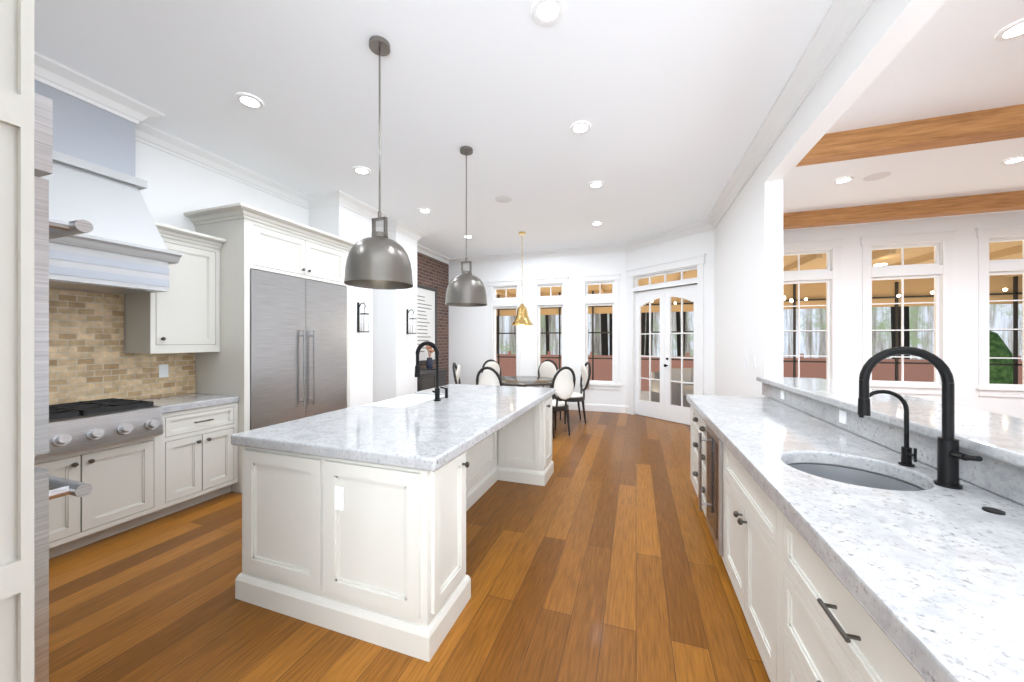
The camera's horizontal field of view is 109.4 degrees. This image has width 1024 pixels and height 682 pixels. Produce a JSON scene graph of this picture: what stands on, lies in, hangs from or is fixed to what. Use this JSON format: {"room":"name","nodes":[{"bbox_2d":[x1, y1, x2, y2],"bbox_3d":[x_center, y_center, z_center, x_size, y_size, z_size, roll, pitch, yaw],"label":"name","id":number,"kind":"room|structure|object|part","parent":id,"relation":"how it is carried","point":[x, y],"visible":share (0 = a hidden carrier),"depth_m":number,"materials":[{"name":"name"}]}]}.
{"room":"kitchen","nodes":[
{"label":"kitchen","id":0,"kind":"room"},
{"bbox_2d":[50,140,308,399],"bbox_3d":[-3.073,-0.235,4.223,0.150,3.350,9.500,0,0,19],"label":"wall","id":1,"kind":"structure","parent":0,"point":[174,190],"depth_m":3.57,"materials":[{"name":"white paint"}]},
{"bbox_2d":[34,51,182,294],"bbox_3d":[-3.263,-1.151,2.373,0.681,1.512,1.496,0,0,19],"label":"range hood","id":2,"kind":"object","parent":1,"relation":"attached to","point":[98,185],"visible":0.73,"depth_m":2.67,"materials":[{"name":"grey paint"}]},
{"bbox_3d":[-3.369,-1.842,2.409,0.456,0.130,1.496,0,0,19],"label":"crown","id":3,"kind":"part","parent":2,"relation":"part of","materials":[{"name":"white"}]},
{"bbox_2d":[158,364,168,377],"bbox_3d":[-3.259,0.280,3.394,0.006,0.120,0.070,0,0,19],"label":"outlet plate","id":4,"kind":"object","parent":1,"relation":"attached to","point":[163,369],"depth_m":3.39,"materials":[{"name":"white"}]},
{"bbox_2d":[124,222,225,353],"bbox_3d":[-3.061,-0.438,3.310,0.456,1.085,0.552,0,0,19],"label":"upper cabinet","id":5,"kind":"object","parent":1,"relation":"attached to","point":[182,315],"visible":0.85,"depth_m":3.24,"materials":[{"name":"beige paint"}]},
{"bbox_3d":[-2.970,-0.019,3.087,0.040,0.032,0.030,0,0,19],"label":"knob","id":6,"kind":"part","parent":5,"relation":"part of","materials":[{"name":"grey metal"}]},
{"bbox_2d":[417,252,448,384],"bbox_3d":[-1.834,-0.185,7.578,0.020,3.250,2.050,0,0,19],"label":"brick wall","id":7,"kind":"structure","parent":1,"relation":"attached to","point":[432,273],"depth_m":8.15,"materials":[{"name":"brown brick"}]},
{"bbox_2d":[417,284,436,363],"bbox_3d":[-1.858,-0.340,7.422,0.034,1.600,1.200,0,0,19],"label":"framed art","id":8,"kind":"object","parent":7,"relation":"attached to","point":[426,313],"visible":0.5,"depth_m":7.62,"materials":[{"name":"grey"}]},
{"bbox_2d":[309,205,416,406],"bbox_3d":[-2.220,-0.235,5.680,0.520,3.350,1.790,0,0,19],"label":"wall","id":9,"kind":"structure","parent":0,"point":[383,358],"depth_m":5.90,"materials":[{"name":"white paint"}]},
{"bbox_2d":[357,302,368,331],"bbox_3d":[-2.070,-0.330,5.042,0.177,0.421,0.124,0,0,19],"label":"sconce","id":10,"kind":"object","parent":9,"relation":"attached to","point":[364,326],"visible":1,"depth_m":5.05,"materials":[{"name":"glass"}]},
{"bbox_3d":[-2.045,-0.250,5.034,0.104,0.230,0.104,0,0,19],"label":"glass","id":11,"kind":"part","parent":10,"relation":"part of","materials":[{"name":"white glass"}]},
{"bbox_2d":[406,309,416,333],"bbox_3d":[-1.697,-0.330,6.130,0.177,0.421,0.124,0,0,19],"label":"sconce","id":12,"kind":"object","parent":9,"relation":"attached to","point":[412,327],"visible":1,"depth_m":6.14,"materials":[{"name":"black metal"}]},
{"bbox_3d":[-1.672,-0.250,6.122,0.104,0.230,0.104,0,0,19],"label":"glass","id":13,"kind":"part","parent":12,"relation":"part of","materials":[{"name":"white"}]},
{"bbox_2d":[135,0,874,264],"bbox_3d":[-0.457,-1.845,3.327,5.380,0.130,9.200,0,0,19],"label":"crown molding","id":14,"kind":"structure","parent":9,"relation":"attached to","point":[841,20],"depth_m":3.73,"materials":[{"name":"white"}]},
{"bbox_2d":[49,410,769,681],"bbox_3d":[2.296,1.480,2.385,11.800,0.080,9.800,0,0,19],"label":"floor","id":15,"kind":"structure","parent":0,"point":[596,558],"depth_m":2.03,"materials":[{"name":"brown wood"}]},
{"bbox_2d":[0,0,92,681],"bbox_3d":[-1.408,0.125,0.563,0.852,2.630,0.765,0,0,19],"label":"tall cabinet","id":16,"kind":"object","parent":15,"relation":"on","point":[29,228],"visible":1,"depth_m":0.68,"materials":[{"name":"grey paint"}]},
{"bbox_2d":[34,396,181,558],"bbox_3d":[-3.266,0.976,2.341,0.696,0.928,1.514,0,0,19],"label":"base cabinet","id":17,"kind":"object","parent":15,"relation":"on","point":[124,452],"depth_m":2.62,"materials":[{"name":"beige paint"}]},
{"bbox_3d":[-3.509,0.061,2.690,0.010,0.914,2.016,0,0,19],"label":"backsplash panel","id":18,"kind":"part","parent":17,"relation":"part of","materials":[{"name":"stone"}]},
{"bbox_2d":[134,392,238,508],"bbox_3d":[-2.949,0.976,3.267,0.696,0.928,0.561,0,0,19],"label":"base cabinet","id":19,"kind":"object","parent":15,"relation":"on","point":[209,421],"depth_m":3.23,"materials":[{"name":"beige paint"}]},
{"bbox_2d":[184,202,354,492],"bbox_3d":[-2.593,0.090,4.151,0.796,2.700,1.535,0,0,19],"label":"cabinet surround","id":20,"kind":"structure","parent":15,"relation":"on","point":[259,239],"depth_m":3.53,"materials":[{"name":"beige paint"}]},
{"bbox_2d":[250,269,346,429],"bbox_3d":[-2.597,0.375,4.150,0.749,2.130,1.210,0,0,19],"label":"refrigerator","id":21,"kind":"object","parent":20,"relation":"attached to","point":[298,348],"depth_m":3.92,"materials":[{"name":"silver metal"}]},
{"bbox_3d":[-2.293,-0.789,4.046,0.040,0.032,0.108,0,0,19],"label":"knob","id":22,"kind":"part","parent":20,"relation":"part of","materials":[{"name":"grey metal"}]},
{"bbox_2d":[235,393,554,661],"bbox_3d":[-0.528,1.010,3.003,1.300,0.860,2.504,0,0,19],"label":"kitchen island","id":23,"kind":"object","parent":15,"relation":"on","point":[354,521],"depth_m":1.83,"materials":[{"name":"beige paint"}]},
{"bbox_2d":[231,385,554,472],"bbox_3d":[-0.544,0.550,3.014,1.300,0.060,2.550,0,0,19],"label":"island countertop","id":24,"kind":"structure","parent":23,"relation":"on","point":[421,431],"depth_m":2.16,"materials":[{"name":"white stone"}]},
{"bbox_2d":[414,341,447,401],"bbox_3d":[-0.726,0.261,3.241,0.258,0.519,0.246,0,0,19],"label":"faucet","id":25,"kind":"object","parent":24,"relation":"on","point":[417,368],"depth_m":3.17,"materials":[{"name":"black metal"}]},
{"bbox_2d":[417,345,446,391],"bbox_3d":[-1.724,0.740,7.080,0.501,1.400,1.000,0,0,19],"label":"sideboard","id":26,"kind":"object","parent":15,"relation":"on","point":[426,380],"visible":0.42,"depth_m":6.97,"materials":[{"name":"grey"}]},
{"bbox_2d":[425,345,434,370],"bbox_3d":[-1.651,0.310,7.311,0.241,0.540,0.271,0,0,19],"label":"vase","id":27,"kind":"object","parent":26,"relation":"on","point":[429,362],"depth_m":7.24,"materials":[{"name":"blue ceramic"}]},
{"bbox_2d":[452,362,460,383],"bbox_3d":[-0.763,0.908,6.359,0.598,1.068,0.548,0,0,19],"label":"dining chair","id":28,"kind":"object","parent":15,"relation":"on","point":[456,375],"visible":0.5,"depth_m":6.24,"materials":[{"name":"white fabric"}]},
{"bbox_2d":[476,367,502,385],"bbox_3d":[-0.244,0.908,5.559,0.504,1.068,0.584,0,0,19],"label":"dining chair","id":29,"kind":"object","parent":15,"relation":"on","point":[489,376],"visible":0.42,"depth_m":5.34,"materials":[{"name":"white fabric"}]},
{"bbox_2d":[482,359,501,376],"bbox_3d":[-0.313,0.908,7.206,0.609,1.068,0.601,0,0,19],"label":"dining chair","id":30,"kind":"object","parent":15,"relation":"on","point":[494,364],"visible":0.35,"depth_m":7.35,"materials":[{"name":"white fabric"}]},
{"bbox_2d":[501,376,552,386],"bbox_3d":[0.178,1.059,6.387,1.310,0.762,1.310,0,0,19],"label":"dining table","id":31,"kind":"object","parent":15,"relation":"on","point":[521,381],"visible":0.38,"depth_m":6.22,"materials":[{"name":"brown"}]},
{"bbox_2d":[538,359,557,412],"bbox_3d":[0.631,0.908,7.199,0.513,1.068,0.586,0,0,19],"label":"dining chair","id":32,"kind":"object","parent":15,"relation":"on","point":[546,368],"visible":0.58,"depth_m":7.35,"materials":[{"name":"white fabric"}]},
{"bbox_3d":[0.626,0.715,7.203,0.459,0.608,0.548,0,0,19],"label":"seat","id":33,"kind":"part","parent":32,"relation":"part of","materials":[{"name":"beige fabric"}]},
{"bbox_2d":[551,366,575,437],"bbox_3d":[0.670,0.908,5.567,0.609,1.068,0.601,0,0,19],"label":"dining chair","id":34,"kind":"object","parent":15,"relation":"on","point":[563,382],"visible":0.81,"depth_m":5.39,"materials":[{"name":"white fabric"}]},
{"bbox_3d":[0.669,0.715,5.570,0.558,0.608,0.544,0,0,19],"label":"seat","id":35,"kind":"part","parent":34,"relation":"part of","materials":[{"name":"beige fabric"}]},
{"bbox_2d":[557,362,590,423],"bbox_3d":[1.120,0.908,6.497,0.603,1.068,0.563,0,0,19],"label":"dining chair","id":36,"kind":"object","parent":15,"relation":"on","point":[578,398],"visible":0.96,"depth_m":6.36,"materials":[{"name":"grey wood"}]},
{"bbox_3d":[1.117,0.715,6.492,0.559,0.608,0.510,0,0,19],"label":"seat","id":37,"kind":"part","parent":36,"relation":"part of","materials":[{"name":"beige fabric"}]},
{"bbox_2d":[686,346,1023,681],"bbox_3d":[1.444,0.730,1.047,1.206,1.420,5.317,0,0,19],"label":"kitchen counter","id":38,"kind":"object","parent":15,"relation":"on","point":[846,556],"depth_m":1.22,"materials":[{"name":"beige paint"}]},
{"bbox_3d":[1.335,0.945,2.423,0.003,0.610,0.330,0,0,19],"label":"beverage glass","id":39,"kind":"part","parent":38,"relation":"part of","materials":[{"name":"black glass"}]},
{"bbox_3d":[1.329,0.948,2.425,0.096,0.725,0.440,0,0,19],"label":"beverage door","id":40,"kind":"part","parent":38,"relation":"part of","materials":[{"name":"silver metal"}]},
{"bbox_2d":[857,346,1005,515],"bbox_3d":[1.467,0.270,1.343,0.283,0.500,0.496,0,0,19],"label":"faucet","id":41,"kind":"object","parent":38,"relation":"on","point":[946,494],"depth_m":1.29,"materials":[{"name":"black metal"}]},
{"bbox_2d":[34,0,1023,257],"bbox_3d":[2.296,-1.960,2.385,11.800,0.100,9.800,0,0,19],"label":"ceiling","id":42,"kind":"structure","parent":0,"point":[672,102],"depth_m":2.85,"materials":[{"name":"white paint"}]},
{"bbox_2d":[235,93,263,108],"bbox_3d":[-2.080,-1.903,2.879,0.184,0.013,0.184,0,0,19],"label":"recessed light","id":43,"kind":"object","parent":42,"relation":"in","point":[238,96],"depth_m":2.86,"materials":[{"name":"white"}]},
{"bbox_3d":[-2.080,-1.902,2.879,0.124,0.008,0.124,0,0,19],"label":"ceiling downlight glow","id":44,"kind":"part","parent":43,"relation":"part of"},
{"bbox_2d":[353,166,370,174],"bbox_3d":[-1.678,-1.903,4.052,0.184,0.013,0.184,0,0,19],"label":"recessed light","id":45,"kind":"object","parent":42,"relation":"in","point":[361,167],"depth_m":4.04,"materials":[{"name":"white"}]},
{"bbox_3d":[-1.678,-1.902,4.052,0.124,0.008,0.124,0,0,19],"label":"ceiling downlight glow","id":46,"kind":"part","parent":45,"relation":"part of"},
{"bbox_2d":[344,36,412,289],"bbox_3d":[-0.851,-1.135,2.331,0.418,1.549,0.418,0,0,19],"label":"dome pendant light","id":47,"kind":"object","parent":42,"relation":"hanging from","point":[378,260],"visible":1,"depth_m":2.22,"materials":[{"name":"grey metal"}]},
{"bbox_2d":[418,208,430,212],"bbox_3d":[-1.272,-1.903,5.298,0.184,0.013,0.184,0,0,19],"label":"recessed light","id":48,"kind":"object","parent":42,"relation":"in","point":[420,209],"visible":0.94,"depth_m":5.25,"materials":[{"name":"white"}]},
{"bbox_2d":[445,146,486,306],"bbox_3d":[-0.455,-1.135,3.612,0.418,1.549,0.418,0,0,19],"label":"dome pendant light","id":49,"kind":"object","parent":42,"relation":"hanging from","point":[466,289],"visible":1,"depth_m":3.48,"materials":[{"name":"grey metal"}]},
{"bbox_2d":[495,196,511,202],"bbox_3d":[-0.112,-1.907,4.890,0.229,0.005,0.229,0,0,-26],"label":"ceiling vent","id":50,"kind":"object","parent":42,"relation":"in","point":[506,199],"depth_m":4.88,"materials":[{"name":"white plastic"}]},
{"bbox_2d":[511,232,532,325],"bbox_3d":[0.178,-1.095,6.387,0.380,1.629,0.380,0,0,19],"label":"pendant","id":51,"kind":"object","parent":42,"relation":"hanging from","point":[522,318],"visible":1,"depth_m":6.29,"materials":[{"name":"gold metal"}]},
{"bbox_2d":[532,0,563,24],"bbox_3d":[0.207,-1.903,2.086,0.184,0.013,0.184,0,0,19],"label":"recessed light","id":52,"kind":"object","parent":42,"relation":"in","point":[538,3],"depth_m":2.08,"materials":[{"name":"white plastic"}]},
{"bbox_3d":[0.207,-1.902,2.086,0.124,0.008,0.124,0,0,19],"label":"ceiling downlight glow","id":53,"kind":"part","parent":52,"relation":"part of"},
{"bbox_2d":[570,121,590,133],"bbox_3d":[0.611,-1.903,3.236,0.184,0.013,0.184,0,0,19],"label":"recessed light","id":54,"kind":"object","parent":42,"relation":"in","point":[586,123],"depth_m":3.22,"materials":[{"name":"white plastic"}]},
{"bbox_3d":[0.611,-1.902,3.236,0.124,0.008,0.124,0,0,19],"label":"ceiling downlight glow","id":55,"kind":"part","parent":54,"relation":"part of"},
{"bbox_2d":[589,181,603,187],"bbox_3d":[1.026,-1.903,4.416,0.184,0.013,0.184,0,0,19],"label":"recessed light","id":56,"kind":"object","parent":42,"relation":"in","point":[600,182],"depth_m":4.40,"materials":[{"name":"white"}]},
{"bbox_3d":[1.026,-1.902,4.416,0.124,0.008,0.124,0,0,19],"label":"ceiling downlight glow","id":57,"kind":"part","parent":56,"relation":"part of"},
{"bbox_2d":[591,221,602,225],"bbox_3d":[1.376,-1.903,5.871,0.184,0.013,0.184,0,0,19],"label":"recessed light","id":58,"kind":"object","parent":42,"relation":"in","point":[592,223],"visible":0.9,"depth_m":5.82,"materials":[{"name":"white"}]},
{"bbox_2d":[833,176,853,183],"bbox_3d":[3.921,-1.903,4.291,0.184,0.013,0.184,0,0,19],"label":"recessed light","id":59,"kind":"object","parent":42,"relation":"in","point":[838,179],"depth_m":4.28,"materials":[{"name":"white"}]},
{"bbox_3d":[3.921,-1.902,4.291,0.124,0.008,0.124,0,0,19],"label":"ceiling downlight glow","id":60,"kind":"part","parent":59,"relation":"part of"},
{"bbox_2d":[863,172,890,180],"bbox_3d":[4.231,-1.907,4.206,0.229,0.005,0.229,0,0,-26],"label":"ceiling vent","id":61,"kind":"object","parent":42,"relation":"in","point":[876,176],"depth_m":4.20,"materials":[{"name":"white plastic"}]},
{"bbox_2d":[783,104,1023,229],"bbox_3d":[5.296,-1.810,2.610,5.670,0.200,4.870,0,0,19],"label":"ceiling beams","id":62,"kind":"structure","parent":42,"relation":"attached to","point":[994,124],"depth_m":3.30,"materials":[{"name":"brown wood"}]},
{"bbox_2d":[995,18,1023,40],"bbox_3d":[3.092,-1.903,2.208,0.184,0.013,0.184,0,0,19],"label":"recessed light","id":63,"kind":"object","parent":42,"relation":"in","point":[1000,34],"depth_m":2.22,"materials":[{"name":"white plastic"}]},
{"bbox_3d":[3.092,-1.902,2.208,0.124,0.008,0.124,0,0,19],"label":"ceiling downlight glow","id":64,"kind":"part","parent":63,"relation":"part of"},
{"bbox_2d":[1001,155,1023,164],"bbox_3d":[5.290,-1.903,3.812,0.184,0.013,0.184,0,0,19],"label":"recessed light","id":65,"kind":"object","parent":42,"relation":"in","point":[1005,161],"depth_m":3.81,"materials":[{"name":"white plastic"}]},
{"bbox_3d":[5.290,-1.902,3.812,0.124,0.008,0.124,0,0,19],"label":"ceiling downlight glow","id":66,"kind":"part","parent":65,"relation":"part of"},
{"bbox_2d":[449,252,625,404],"bbox_3d":[0.433,-0.235,7.964,4.060,3.350,0.150,0,0,19],"label":"wall","id":67,"kind":"structure","parent":0,"point":[469,340],"depth_m":7.89,"materials":[{"name":"white paint"}]},
{"bbox_2d":[567,402,628,413],"bbox_3d":[0.408,1.365,5.854,5.380,0.150,3.858,0,0,19],"label":"baseboard","id":68,"kind":"structure","parent":67,"relation":"attached to","point":[606,408],"depth_m":7.39,"materials":[{"name":"white"}]},
{"bbox_2d":[626,229,714,414],"bbox_3d":[2.810,-0.235,6.551,0.150,3.350,1.865,0,0,-33],"label":"wall","id":69,"kind":"structure","parent":0,"point":[692,245],"depth_m":6.09,"materials":[{"name":"white paint"}]},
{"bbox_2d":[626,254,705,414],"bbox_3d":[2.742,0.015,6.555,0.142,2.850,1.570,0,0,-33],"label":"door frame","id":70,"kind":"structure","parent":69,"relation":"attached to","point":[698,261],"depth_m":6.30,"materials":[{"name":"white"}]},
{"bbox_2d":[635,284,696,424],"bbox_3d":[2.785,0.240,6.583,0.045,2.380,1.290,0,0,-33],"label":"door","id":71,"kind":"structure","parent":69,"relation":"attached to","point":[664,409],"depth_m":6.57,"materials":[{"name":"white wood"}]},
{"bbox_2d":[715,0,946,397],"bbox_3d":[2.167,-0.235,2.455,0.150,3.350,9.250,0,0,19],"label":"wall","id":72,"kind":"structure","parent":0,"point":[749,272],"depth_m":3.49,"materials":[{"name":"white paint"}]},
{"bbox_2d":[765,396,1023,505],"bbox_3d":[1.595,0.915,0.785,0.150,1.050,5.718,0,0,19],"label":"backsplash","id":73,"kind":"structure","parent":0,"point":[912,458],"depth_m":1.60,"materials":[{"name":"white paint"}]},
{"bbox_2d":[783,211,1023,418],"bbox_3d":[6.465,-0.235,5.793,5.820,3.350,0.150,0,0,19],"label":"wall","id":74,"kind":"structure","parent":0,"point":[965,308],"depth_m":5.59,"materials":[{"name":"white paint"}]},
{"label":"outside","id":75,"kind":"structure","parent":0,"visible":0},
{"bbox_2d":[641,391,648,400],"bbox_3d":[5.029,1.550,8.515,20.000,0.100,3.830,0,0,19],"label":"floor","id":76,"kind":"structure","parent":75,"point":[644,395],"depth_m":9.98,"materials":[{"name":"grey stone"}]},
{"bbox_2d":[651,372,689,406],"bbox_3d":[4.145,1.100,8.094,1.800,0.800,0.840,0,0,-16],"label":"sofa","id":77,"kind":"object","parent":76,"relation":"on","point":[675,392],"visible":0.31,"depth_m":7.61,"materials":[{"name":"grey"}]},
{"bbox_2d":[671,368,693,395],"bbox_3d":[4.159,0.880,8.046,1.500,0.520,0.700,0,0,-16],"label":"sofa cushions","id":78,"kind":"object","parent":77,"relation":"on","point":[688,376],"visible":0.38,"depth_m":8.15,"materials":[{"name":"grey fabric"}]},
{"bbox_2d":[496,276,1022,383],"bbox_3d":[5.625,-0.010,10.256,20.000,3.100,0.050,0,0,19],"label":"posts","id":79,"kind":"object","parent":76,"relation":"on","point":[1015,364],"visible":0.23,"depth_m":8.94,"materials":[{"name":"grey wood"}]},
{"bbox_2d":[496,241,1022,315],"bbox_3d":[5.099,-1.260,8.597,20.080,0.800,4.030,0,0,19],"label":"porch roof","id":80,"kind":"structure","parent":79,"relation":"on","point":[925,255],"depth_m":8.82,"materials":[{"name":"beige wood"}]},
{"bbox_2d":[651,263,1007,303],"bbox_3d":[5.137,-1.146,8.861,18.041,0.628,2.675,0,0,19],"label":"bulbs","id":81,"kind":"object","parent":80,"relation":"hanging from","point":[898,295],"visible":0.15,"depth_m":8.16,"materials":[{"name":"white glass"}]},
{"bbox_2d":[499,304,1022,360],"bbox_3d":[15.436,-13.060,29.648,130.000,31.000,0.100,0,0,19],"label":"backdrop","id":82,"kind":"structure","parent":75,"point":[922,317],"depth_m":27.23,"materials":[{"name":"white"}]},
{"bbox_3d":[11.516,2.390,18.201,70.000,0.100,26.100,0,0,19],"label":"ground","id":83,"kind":"structure","parent":75,"visible":0},
{"bbox_2d":[496,306,909,358],"bbox_3d":[12.925,-6.108,22.023,59.747,16.912,12.300,0,0,19],"label":"trunks","id":84,"kind":"object","parent":83,"relation":"on","point":[604,339],"depth_m":23.03,"materials":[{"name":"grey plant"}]},
{"bbox_2d":[496,351,1022,390],"bbox_3d":[10.242,1.415,14.478,70.000,1.850,0.170,0,0,19],"label":"fence","id":85,"kind":"object","parent":83,"relation":"on","point":[882,372],"visible":0.1,"depth_m":14.22,"materials":[{"name":"brown"}]},
{"bbox_2d":[989,331,1012,383],"bbox_3d":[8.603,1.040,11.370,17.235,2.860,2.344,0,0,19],"label":"bush","id":86,"kind":"object","parent":83,"relation":"on","point":[1000,374],"depth_m":9.13,"materials":[{"name":"green plant"}]}
]}

